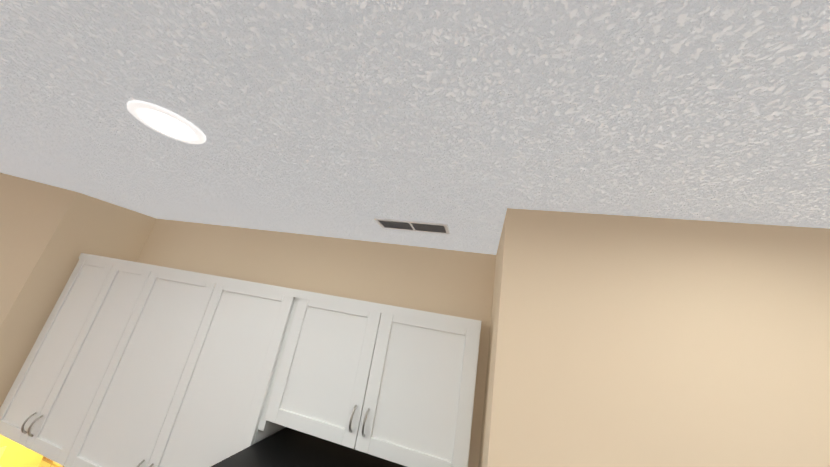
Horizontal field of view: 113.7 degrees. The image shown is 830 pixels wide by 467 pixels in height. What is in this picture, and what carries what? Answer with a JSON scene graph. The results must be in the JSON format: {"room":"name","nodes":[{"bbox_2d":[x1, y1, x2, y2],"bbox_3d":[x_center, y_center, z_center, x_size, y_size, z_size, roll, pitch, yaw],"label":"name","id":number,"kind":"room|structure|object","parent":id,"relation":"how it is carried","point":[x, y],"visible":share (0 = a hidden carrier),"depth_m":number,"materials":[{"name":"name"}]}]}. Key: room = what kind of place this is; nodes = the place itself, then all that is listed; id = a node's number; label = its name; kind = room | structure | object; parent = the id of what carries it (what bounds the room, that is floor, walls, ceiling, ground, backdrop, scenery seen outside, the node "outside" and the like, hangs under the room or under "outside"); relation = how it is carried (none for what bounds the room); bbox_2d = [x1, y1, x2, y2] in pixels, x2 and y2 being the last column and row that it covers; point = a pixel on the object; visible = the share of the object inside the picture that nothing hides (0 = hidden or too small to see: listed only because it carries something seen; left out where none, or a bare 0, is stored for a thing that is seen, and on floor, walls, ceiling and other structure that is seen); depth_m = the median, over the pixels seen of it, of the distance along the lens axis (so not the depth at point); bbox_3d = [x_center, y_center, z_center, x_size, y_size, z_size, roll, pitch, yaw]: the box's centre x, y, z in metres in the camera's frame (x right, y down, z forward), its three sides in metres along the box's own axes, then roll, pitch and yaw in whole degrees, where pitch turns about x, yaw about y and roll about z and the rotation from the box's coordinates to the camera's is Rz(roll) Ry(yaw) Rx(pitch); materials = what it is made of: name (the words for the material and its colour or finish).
{"room":"kitchen","nodes":[
{"label":"kitchen","id":0,"kind":"room"},
{"bbox_2d":[0,173,77,325],"bbox_3d":[-3.315,0.822,1.129,1.697,2.845,0.120,19,-19,-28],"label":"wall","id":1,"kind":"structure","parent":0,"point":[32,213],"depth_m":1.73,"materials":[{"name":"beige paint"}]},
{"bbox_2d":[0,192,156,466],"bbox_3d":[-2.565,1.149,1.779,0.120,2.845,0.620,5,-17,15],"label":"wall","id":2,"kind":"structure","parent":0,"point":[92,225],"depth_m":1.82,"materials":[{"name":"beige paint"}]},
{"bbox_2d":[0,446,6,458],"bbox_3d":[-2.556,1.364,1.638,0.008,0.115,0.070,5,-17,15],"label":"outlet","id":3,"kind":"object","parent":2,"relation":"attached to","point":[2,449],"visible":0.02,"depth_m":1.66,"materials":[{"name":"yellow plastic"}]},
{"bbox_2d":[137,219,495,466],"bbox_3d":[-1.097,1.361,1.628,2.820,2.845,0.120,5,-17,15],"label":"wall","id":4,"kind":"structure","parent":0,"point":[449,282],"depth_m":1.79,"materials":[{"name":"beige paint"}]},
{"bbox_2d":[0,253,159,466],"bbox_3d":[-2.009,0.737,1.803,0.762,1.060,0.349,5,-17,15],"label":"upper cabinet","id":5,"kind":"object","parent":4,"relation":"attached to","point":[50,405],"depth_m":1.63,"materials":[{"name":"white wood"}]},
{"bbox_2d":[72,266,299,466],"bbox_3d":[-1.208,0.813,1.587,1.152,1.060,0.349,5,-17,15],"label":"upper cabinet","id":6,"kind":"object","parent":4,"relation":"attached to","point":[130,364],"depth_m":1.42,"materials":[{"name":"white wood"}]},
{"bbox_2d":[264,290,481,466],"bbox_3d":[-0.182,0.684,1.387,0.960,0.590,0.349,5,-17,15],"label":"upper cabinet","id":7,"kind":"object","parent":4,"relation":"attached to","point":[395,384],"depth_m":1.21,"materials":[{"name":"white wood"}]},
{"bbox_2d":[0,0,829,254],"bbox_3d":[-3.090,-0.716,1.068,10.700,0.100,13.200,5,-17,15],"label":"ceiling","id":8,"kind":"structure","parent":0,"point":[469,122],"depth_m":0.58,"materials":[{"name":"white paint"}]},
{"bbox_2d":[127,100,205,143],"bbox_3d":[-0.733,-0.321,0.806,0.184,0.012,0.184,5,-17,15],"label":"recessed light","id":9,"kind":"object","parent":8,"relation":"in","point":[166,122],"visible":1,"depth_m":0.78,"materials":[{"name":"white plastic"}]},
{"bbox_2d":[374,217,449,233],"bbox_3d":[-0.013,-0.036,1.339,0.360,0.010,0.140,5,-17,15],"label":"ceiling vent","id":10,"kind":"object","parent":8,"relation":"in","point":[418,226],"visible":1,"depth_m":1.32,"materials":[{"name":"white metal"}]},
{"bbox_2d":[478,223,503,466],"bbox_3d":[0.254,1.405,0.984,0.120,2.845,0.690,5,-17,15],"label":"wall","id":11,"kind":"structure","parent":0,"point":[484,429],"depth_m":1.14,"materials":[{"name":"beige paint"}]},
{"bbox_2d":[485,208,829,466],"bbox_3d":[0.964,1.352,0.395,1.780,2.845,0.120,5,-17,15],"label":"wall","id":12,"kind":"structure","parent":0,"point":[628,341],"depth_m":0.75,"materials":[{"name":"beige paint"}]},
{"bbox_3d":[-3.578,2.066,0.233,10.700,0.100,13.200,5,-17,15],"label":"tile","id":13,"kind":"structure","parent":0,"visible":0},
{"bbox_2d":[211,427,405,466],"bbox_3d":[-0.455,1.796,0.795,0.915,1.765,0.802,5,-17,15],"label":"refrigerator","id":14,"kind":"object","parent":13,"relation":"on","point":[287,447],"depth_m":1.23,"materials":[{"name":"black metal"}]}
]}

